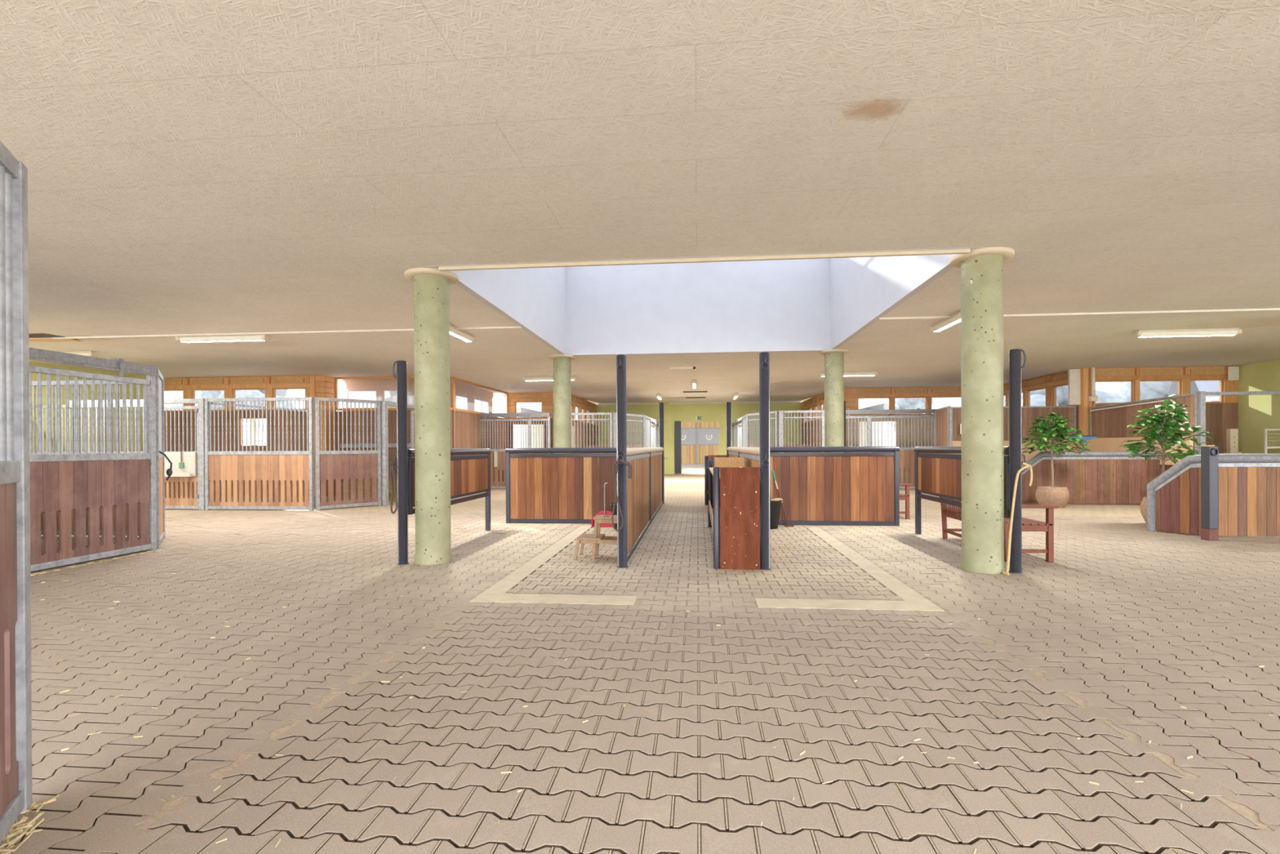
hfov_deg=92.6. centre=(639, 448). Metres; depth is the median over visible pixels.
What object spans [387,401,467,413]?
sliding track
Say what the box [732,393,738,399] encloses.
ceiling light
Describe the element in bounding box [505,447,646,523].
wall
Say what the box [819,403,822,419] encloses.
window
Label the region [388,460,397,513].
lead rope
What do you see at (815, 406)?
window
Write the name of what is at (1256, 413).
wall
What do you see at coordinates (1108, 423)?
wall
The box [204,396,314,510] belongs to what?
gate
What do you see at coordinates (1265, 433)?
wire rack
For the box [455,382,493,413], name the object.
wall
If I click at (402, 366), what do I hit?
post
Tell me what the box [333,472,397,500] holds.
hay
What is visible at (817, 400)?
wall
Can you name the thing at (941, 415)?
wall
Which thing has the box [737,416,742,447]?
stall
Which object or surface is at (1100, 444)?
plywood board
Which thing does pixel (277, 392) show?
window
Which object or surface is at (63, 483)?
stall
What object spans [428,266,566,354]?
wall
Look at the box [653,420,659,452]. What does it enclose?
stall
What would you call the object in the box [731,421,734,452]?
stall
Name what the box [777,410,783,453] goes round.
post
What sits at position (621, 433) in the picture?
post
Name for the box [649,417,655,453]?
stall
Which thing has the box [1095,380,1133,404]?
window
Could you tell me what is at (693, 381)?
ceiling light
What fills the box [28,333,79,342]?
ceiling hatch
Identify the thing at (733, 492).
base cabinet
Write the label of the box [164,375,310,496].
wall
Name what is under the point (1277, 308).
conduit
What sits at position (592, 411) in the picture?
window
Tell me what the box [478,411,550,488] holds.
stall
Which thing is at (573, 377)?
ceiling light
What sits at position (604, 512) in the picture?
scoop
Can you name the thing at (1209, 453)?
square post
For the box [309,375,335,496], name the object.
wall pier
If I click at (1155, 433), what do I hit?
potted tree
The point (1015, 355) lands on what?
post
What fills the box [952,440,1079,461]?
plywood board
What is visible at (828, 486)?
wall
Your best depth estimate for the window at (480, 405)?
21.91 m
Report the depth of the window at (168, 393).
17.62 m
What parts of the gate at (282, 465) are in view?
plank panel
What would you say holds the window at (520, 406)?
in the wall at (547, 398)
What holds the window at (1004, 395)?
in the wall at (1048, 381)
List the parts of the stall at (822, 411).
plank panel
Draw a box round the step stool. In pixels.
[573,515,617,559]
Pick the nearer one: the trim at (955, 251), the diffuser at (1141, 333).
the trim at (955, 251)
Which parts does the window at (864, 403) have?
pane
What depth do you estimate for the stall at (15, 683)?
2.23 m
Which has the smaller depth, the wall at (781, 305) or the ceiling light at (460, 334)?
the ceiling light at (460, 334)
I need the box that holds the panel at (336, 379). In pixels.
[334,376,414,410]
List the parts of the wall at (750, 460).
under rail, rail, rail, under rail, plank panel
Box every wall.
[29,362,146,452]
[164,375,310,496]
[335,409,414,492]
[341,377,455,448]
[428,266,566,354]
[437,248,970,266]
[450,410,507,481]
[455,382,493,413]
[503,391,553,453]
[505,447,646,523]
[565,257,830,355]
[571,395,597,447]
[582,444,641,447]
[596,402,801,474]
[626,447,663,562]
[727,446,759,466]
[744,446,899,525]
[751,444,817,446]
[800,392,824,446]
[830,247,982,349]
[844,386,960,484]
[934,405,951,453]
[949,405,1076,465]
[1003,371,1079,435]
[1021,450,1161,503]
[1089,392,1196,474]
[1095,365,1238,453]
[1146,453,1279,536]
[1236,359,1279,453]
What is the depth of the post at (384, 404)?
14.37 m
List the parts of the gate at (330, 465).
plank panel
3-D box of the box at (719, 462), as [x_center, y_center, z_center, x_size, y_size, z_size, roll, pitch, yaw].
[1.265,0.228,8.720,0.380,0.185,0.900,0,0,5]
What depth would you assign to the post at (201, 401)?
13.47 m
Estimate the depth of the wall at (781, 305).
13.29 m
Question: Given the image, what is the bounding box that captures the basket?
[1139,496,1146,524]
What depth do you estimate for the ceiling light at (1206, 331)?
10.82 m
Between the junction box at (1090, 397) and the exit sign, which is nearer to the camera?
the junction box at (1090, 397)
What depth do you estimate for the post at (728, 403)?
14.32 m
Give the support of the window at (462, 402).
in the wall at (473, 393)
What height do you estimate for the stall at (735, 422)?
2.490 m
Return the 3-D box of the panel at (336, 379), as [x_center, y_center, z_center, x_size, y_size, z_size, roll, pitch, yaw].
[-7.130,-1.573,17.461,3.300,0.958,0.060,0,0,5]
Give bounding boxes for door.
[674,421,681,473]
[680,422,719,464]
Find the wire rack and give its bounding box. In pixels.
[1263,428,1279,453]
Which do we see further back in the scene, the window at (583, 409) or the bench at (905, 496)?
the window at (583, 409)
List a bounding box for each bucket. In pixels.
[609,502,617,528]
[769,497,782,528]
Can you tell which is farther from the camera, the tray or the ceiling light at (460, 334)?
the tray
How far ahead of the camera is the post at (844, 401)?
14.07 m
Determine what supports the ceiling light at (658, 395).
attached to the ceiling
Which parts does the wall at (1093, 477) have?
under rail, tube rail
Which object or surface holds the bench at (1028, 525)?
on the floor
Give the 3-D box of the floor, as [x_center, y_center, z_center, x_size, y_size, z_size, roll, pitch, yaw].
[0.623,1.333,14.008,29.800,0.052,34.000,0,0,5]
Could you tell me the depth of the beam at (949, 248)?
6.59 m
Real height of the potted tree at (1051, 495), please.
2.065 m
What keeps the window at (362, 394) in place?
in the wall at (379, 384)
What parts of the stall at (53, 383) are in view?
plank panel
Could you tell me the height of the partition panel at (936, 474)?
1.338 m
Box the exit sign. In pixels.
[695,416,702,419]
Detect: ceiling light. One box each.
[62,351,98,356]
[175,333,270,342]
[449,324,475,342]
[522,376,553,381]
[571,375,577,380]
[656,393,662,399]
[691,379,697,387]
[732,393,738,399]
[817,371,877,376]
[929,311,960,332]
[1132,328,1242,337]
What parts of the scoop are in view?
handle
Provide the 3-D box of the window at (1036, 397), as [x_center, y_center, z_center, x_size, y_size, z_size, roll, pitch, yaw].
[12.130,-1.502,18.619,0.070,0.630,1.100,0,0,5]
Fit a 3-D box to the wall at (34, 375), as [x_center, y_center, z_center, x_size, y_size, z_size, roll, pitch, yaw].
[-14.416,-0.313,13.311,0.200,3.390,8.800,0,0,5]
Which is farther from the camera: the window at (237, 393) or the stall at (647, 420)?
the stall at (647, 420)
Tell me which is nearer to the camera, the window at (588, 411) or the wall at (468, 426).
the wall at (468, 426)
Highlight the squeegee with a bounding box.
[1069,435,1097,451]
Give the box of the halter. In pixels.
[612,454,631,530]
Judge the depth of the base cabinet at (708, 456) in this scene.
14.09 m
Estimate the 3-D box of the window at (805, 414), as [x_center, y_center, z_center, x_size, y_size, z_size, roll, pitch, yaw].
[7.737,-1.508,28.495,0.070,0.630,1.000,0,0,5]
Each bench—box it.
[899,483,912,519]
[939,496,1058,561]
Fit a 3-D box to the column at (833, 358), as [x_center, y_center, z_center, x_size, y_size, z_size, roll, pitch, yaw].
[4.182,-0.400,13.164,0.610,3.389,0.610,0,0,5]
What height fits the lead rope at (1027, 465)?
1.174 m
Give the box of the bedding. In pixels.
[33,544,143,571]
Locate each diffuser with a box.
[72,353,93,356]
[524,377,574,380]
[820,373,875,376]
[1136,330,1238,337]
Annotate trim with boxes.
[438,248,970,271]
[595,400,802,404]
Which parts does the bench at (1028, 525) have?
leg, rail, leg, seat rail, armrest, leg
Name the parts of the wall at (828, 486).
rail, under rail, plank panel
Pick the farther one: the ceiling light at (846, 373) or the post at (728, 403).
the ceiling light at (846, 373)
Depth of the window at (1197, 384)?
16.09 m
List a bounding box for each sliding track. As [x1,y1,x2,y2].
[69,398,198,404]
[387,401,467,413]
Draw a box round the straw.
[0,549,1279,853]
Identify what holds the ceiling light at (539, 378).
attached to the ceiling
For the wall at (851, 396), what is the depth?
21.48 m
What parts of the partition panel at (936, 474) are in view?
plank panel, rail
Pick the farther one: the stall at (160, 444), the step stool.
the stall at (160, 444)
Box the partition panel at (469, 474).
[407,448,491,530]
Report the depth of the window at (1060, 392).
17.46 m
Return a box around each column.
[404,267,458,564]
[548,354,575,453]
[819,348,848,446]
[950,246,1014,573]
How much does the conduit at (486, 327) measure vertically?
0.029 m
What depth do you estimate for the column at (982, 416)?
6.43 m
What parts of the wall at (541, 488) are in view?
plank panel, rail, under rail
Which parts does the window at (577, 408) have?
pane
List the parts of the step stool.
leg, leg, leg, leg, rail, rail, rail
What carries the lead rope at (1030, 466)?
hanging from the post at (1015, 355)
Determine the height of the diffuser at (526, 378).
0.068 m
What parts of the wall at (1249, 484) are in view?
under rail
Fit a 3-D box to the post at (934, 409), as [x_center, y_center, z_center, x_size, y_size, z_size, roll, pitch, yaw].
[9.107,0.027,18.718,0.180,2.460,0.140,0,0,5]
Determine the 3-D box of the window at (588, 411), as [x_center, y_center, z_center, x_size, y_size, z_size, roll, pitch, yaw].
[-2.420,-1.459,28.046,0.070,0.630,0.900,0,0,5]
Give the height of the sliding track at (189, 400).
0.100 m
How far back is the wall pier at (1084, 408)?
16.25 m
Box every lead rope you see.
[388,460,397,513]
[1002,462,1029,575]
[1028,464,1032,485]
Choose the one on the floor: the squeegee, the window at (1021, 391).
the squeegee
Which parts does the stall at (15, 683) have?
plank panel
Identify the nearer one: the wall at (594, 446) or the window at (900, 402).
the window at (900, 402)
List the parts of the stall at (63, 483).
plank panel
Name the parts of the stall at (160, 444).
plank panel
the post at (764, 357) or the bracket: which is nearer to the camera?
the post at (764, 357)
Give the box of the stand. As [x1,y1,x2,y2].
[1223,428,1241,453]
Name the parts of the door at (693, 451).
panel, panel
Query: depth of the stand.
14.95 m
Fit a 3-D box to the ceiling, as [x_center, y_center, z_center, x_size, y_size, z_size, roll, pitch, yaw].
[0.593,-2.150,13.849,29.800,0.140,32.700,0,0,5]
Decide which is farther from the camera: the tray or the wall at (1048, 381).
the wall at (1048, 381)
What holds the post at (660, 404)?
on the floor
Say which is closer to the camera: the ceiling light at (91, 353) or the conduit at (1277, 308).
the conduit at (1277, 308)
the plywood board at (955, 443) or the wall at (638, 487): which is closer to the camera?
the wall at (638, 487)
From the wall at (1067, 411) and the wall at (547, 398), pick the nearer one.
the wall at (1067, 411)
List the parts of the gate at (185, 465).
tag plate, plank panel, latch rod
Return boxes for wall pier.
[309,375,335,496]
[1079,367,1095,451]
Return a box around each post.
[198,398,204,510]
[380,400,388,505]
[392,360,408,564]
[552,404,553,453]
[616,354,627,568]
[658,402,664,503]
[726,401,731,457]
[759,351,770,569]
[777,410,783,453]
[844,400,845,446]
[933,408,935,446]
[1008,348,1026,573]
[1196,391,1205,454]
[1200,444,1218,540]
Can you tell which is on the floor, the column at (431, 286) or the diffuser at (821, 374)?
the column at (431, 286)
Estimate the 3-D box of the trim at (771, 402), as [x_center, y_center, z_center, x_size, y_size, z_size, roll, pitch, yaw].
[2.812,-2.229,29.931,10.100,0.090,0.060,0,0,5]
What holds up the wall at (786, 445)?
on the floor
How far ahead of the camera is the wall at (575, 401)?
26.95 m
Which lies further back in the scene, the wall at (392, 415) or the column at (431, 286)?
the wall at (392, 415)
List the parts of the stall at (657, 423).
frame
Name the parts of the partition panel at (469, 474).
rail, plank panel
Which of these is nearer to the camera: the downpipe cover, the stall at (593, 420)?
the downpipe cover
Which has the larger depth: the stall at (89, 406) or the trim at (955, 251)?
the stall at (89, 406)
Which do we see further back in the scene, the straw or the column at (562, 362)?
the column at (562, 362)
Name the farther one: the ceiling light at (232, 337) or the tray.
the tray
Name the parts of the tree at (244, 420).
crown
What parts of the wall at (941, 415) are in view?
plank panel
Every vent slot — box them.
[683,391,707,392]
[685,396,706,398]
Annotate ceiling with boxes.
[0,0,1279,403]
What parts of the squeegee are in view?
blade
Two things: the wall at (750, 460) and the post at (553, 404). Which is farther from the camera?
the post at (553, 404)
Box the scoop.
[591,482,613,527]
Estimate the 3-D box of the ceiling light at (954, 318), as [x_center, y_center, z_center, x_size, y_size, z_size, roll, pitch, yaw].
[4.946,-2.030,9.622,0.160,0.118,1.610,0,0,5]
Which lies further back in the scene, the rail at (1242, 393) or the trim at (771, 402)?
the trim at (771, 402)
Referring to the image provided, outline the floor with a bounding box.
[0,473,1279,853]
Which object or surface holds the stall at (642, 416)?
on the floor
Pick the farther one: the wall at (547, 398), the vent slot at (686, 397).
the vent slot at (686, 397)
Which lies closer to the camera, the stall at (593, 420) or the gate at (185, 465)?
the gate at (185, 465)
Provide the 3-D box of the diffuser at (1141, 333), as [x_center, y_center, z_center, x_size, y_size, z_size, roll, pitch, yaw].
[9.714,-2.031,10.870,1.580,0.068,0.150,0,0,5]
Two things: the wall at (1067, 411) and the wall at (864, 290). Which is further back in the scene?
the wall at (1067, 411)
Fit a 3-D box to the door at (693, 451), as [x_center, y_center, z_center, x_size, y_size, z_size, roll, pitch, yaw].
[4.809,-0.896,45.725,5.400,4.200,0.125,0,0,5]
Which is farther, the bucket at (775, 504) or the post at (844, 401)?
the post at (844, 401)
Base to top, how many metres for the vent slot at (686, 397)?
0.030 m
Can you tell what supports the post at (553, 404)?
on the floor
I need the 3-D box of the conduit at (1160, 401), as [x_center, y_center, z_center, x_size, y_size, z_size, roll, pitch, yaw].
[11.713,-0.845,14.652,0.047,0.480,2.824,0,0,5]
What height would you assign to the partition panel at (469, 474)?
1.338 m
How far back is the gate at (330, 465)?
13.79 m
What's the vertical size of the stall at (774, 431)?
2.460 m
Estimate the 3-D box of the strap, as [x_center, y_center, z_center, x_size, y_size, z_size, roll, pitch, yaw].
[-6.539,0.236,8.431,0.156,0.415,0.079,0,0,-14]
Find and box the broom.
[772,470,794,526]
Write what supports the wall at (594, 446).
on the floor
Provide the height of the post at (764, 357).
2.380 m
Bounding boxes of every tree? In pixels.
[243,418,266,445]
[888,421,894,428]
[1021,412,1090,507]
[1120,394,1213,524]
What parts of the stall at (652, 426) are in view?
frame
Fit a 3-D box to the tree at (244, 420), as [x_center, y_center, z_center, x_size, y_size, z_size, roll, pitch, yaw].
[-30.437,-2.764,47.212,7.230,8.499,6.500,0,0,30]
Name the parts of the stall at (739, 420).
frame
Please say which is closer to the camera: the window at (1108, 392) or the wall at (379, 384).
the window at (1108, 392)
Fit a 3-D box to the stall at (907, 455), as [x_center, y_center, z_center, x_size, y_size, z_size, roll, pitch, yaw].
[7.415,0.019,18.875,3.180,2.490,0.125,0,0,5]
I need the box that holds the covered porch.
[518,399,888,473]
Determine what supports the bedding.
on the floor
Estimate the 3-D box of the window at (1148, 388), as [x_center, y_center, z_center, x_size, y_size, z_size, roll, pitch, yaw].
[13.756,-1.503,16.211,1.040,0.630,0.070,0,0,5]
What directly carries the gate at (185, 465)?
attached to the post at (201, 401)
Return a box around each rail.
[339,443,414,448]
[1205,391,1279,395]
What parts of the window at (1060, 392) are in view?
pane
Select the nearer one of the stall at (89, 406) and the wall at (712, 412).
the stall at (89, 406)
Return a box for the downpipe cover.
[1067,368,1080,404]
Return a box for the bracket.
[670,366,695,370]
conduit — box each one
[50,326,521,339]
[879,307,1279,319]
[1090,367,1094,395]
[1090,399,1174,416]
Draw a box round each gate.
[164,405,199,509]
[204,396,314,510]
[314,396,381,510]
[410,410,414,457]
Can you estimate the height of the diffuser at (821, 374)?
0.068 m
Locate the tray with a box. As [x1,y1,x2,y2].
[164,452,196,476]
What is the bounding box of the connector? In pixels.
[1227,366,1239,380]
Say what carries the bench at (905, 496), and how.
on the floor
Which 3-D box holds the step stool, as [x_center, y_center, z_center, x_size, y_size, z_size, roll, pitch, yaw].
[-0.458,1.083,7.500,0.644,0.506,0.409,0,0,5]
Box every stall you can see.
[0,141,32,842]
[28,347,156,571]
[31,378,146,536]
[31,404,143,453]
[155,367,164,548]
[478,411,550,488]
[571,412,612,453]
[613,412,644,447]
[644,415,650,447]
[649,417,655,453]
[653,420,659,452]
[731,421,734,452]
[733,420,737,452]
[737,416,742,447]
[742,413,746,447]
[746,410,778,453]
[783,409,824,453]
[845,408,933,488]
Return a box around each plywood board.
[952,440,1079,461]
[1087,435,1193,465]
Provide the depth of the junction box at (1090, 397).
16.11 m
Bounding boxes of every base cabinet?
[704,454,727,505]
[707,459,759,569]
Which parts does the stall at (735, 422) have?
frame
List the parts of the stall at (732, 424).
frame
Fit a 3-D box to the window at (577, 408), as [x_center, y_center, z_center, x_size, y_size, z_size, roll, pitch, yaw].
[-2.654,-1.452,25.558,0.070,0.630,0.900,0,0,5]
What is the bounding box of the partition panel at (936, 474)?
[914,445,1008,533]
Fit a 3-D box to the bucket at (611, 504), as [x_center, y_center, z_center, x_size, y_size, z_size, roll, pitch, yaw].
[-0.291,1.114,10.075,0.415,0.420,0.412,0,0,5]
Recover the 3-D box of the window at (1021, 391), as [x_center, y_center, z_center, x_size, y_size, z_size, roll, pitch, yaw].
[12.242,-1.506,19.809,0.070,0.630,0.950,0,0,5]
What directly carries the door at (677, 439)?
in the wall at (712, 412)
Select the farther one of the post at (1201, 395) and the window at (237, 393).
the window at (237, 393)
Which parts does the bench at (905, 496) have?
seat rail, armrest, leg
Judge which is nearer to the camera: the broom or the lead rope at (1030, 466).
the lead rope at (1030, 466)
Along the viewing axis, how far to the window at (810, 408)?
27.23 m
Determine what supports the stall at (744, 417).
on the floor
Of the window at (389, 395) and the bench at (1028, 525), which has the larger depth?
the window at (389, 395)
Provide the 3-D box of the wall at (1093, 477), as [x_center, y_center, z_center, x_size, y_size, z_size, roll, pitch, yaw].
[10.057,0.663,13.754,3.064,1.205,0.143,0,0,4]
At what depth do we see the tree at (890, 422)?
49.50 m
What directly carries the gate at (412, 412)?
attached to the wall at (392, 415)
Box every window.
[164,389,182,411]
[191,388,224,411]
[232,387,265,410]
[273,387,305,410]
[346,389,376,408]
[382,389,413,410]
[455,394,469,410]
[474,398,490,413]
[515,401,542,418]
[575,405,579,421]
[582,408,584,422]
[586,409,589,423]
[591,411,595,424]
[803,408,806,422]
[808,407,812,422]
[813,405,817,420]
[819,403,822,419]
[857,396,890,415]
[894,396,926,414]
[931,395,960,414]
[1003,394,1005,406]
[1021,391,1022,406]
[1027,386,1045,406]
[1053,383,1073,405]
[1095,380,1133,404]
[1139,379,1181,399]
[1190,378,1222,403]
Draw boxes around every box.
[714,457,744,467]
[1088,395,1097,401]
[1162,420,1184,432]
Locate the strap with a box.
[159,450,172,479]
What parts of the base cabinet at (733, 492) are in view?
post, panel, post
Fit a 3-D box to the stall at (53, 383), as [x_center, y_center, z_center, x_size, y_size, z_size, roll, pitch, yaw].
[-9.171,0.157,9.523,3.650,2.420,0.070,0,0,5]
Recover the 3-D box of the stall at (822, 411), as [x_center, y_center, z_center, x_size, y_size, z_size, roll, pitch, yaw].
[5.157,0.044,19.116,1.321,2.460,0.100,0,0,5]
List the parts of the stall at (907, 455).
plank panel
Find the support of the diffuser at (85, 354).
attached to the ceiling light at (91, 353)
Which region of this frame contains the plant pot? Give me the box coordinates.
[1035,485,1070,507]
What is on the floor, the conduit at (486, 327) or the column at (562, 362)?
the column at (562, 362)
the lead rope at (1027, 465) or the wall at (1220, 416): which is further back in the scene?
the wall at (1220, 416)
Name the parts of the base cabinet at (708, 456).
post, panel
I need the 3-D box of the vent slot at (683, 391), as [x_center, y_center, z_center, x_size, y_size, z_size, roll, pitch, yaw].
[2.055,-2.105,22.751,0.900,0.030,0.280,0,0,5]
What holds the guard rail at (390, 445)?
attached to the wall at (392, 415)
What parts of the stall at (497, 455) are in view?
latch plate, plank panel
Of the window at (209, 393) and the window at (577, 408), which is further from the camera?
the window at (577, 408)
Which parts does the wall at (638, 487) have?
under rail, rail, under rail, rail, plank panel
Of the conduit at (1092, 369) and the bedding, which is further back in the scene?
the conduit at (1092, 369)
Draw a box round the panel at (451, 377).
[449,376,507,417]
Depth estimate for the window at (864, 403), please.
21.64 m
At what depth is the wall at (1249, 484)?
8.85 m

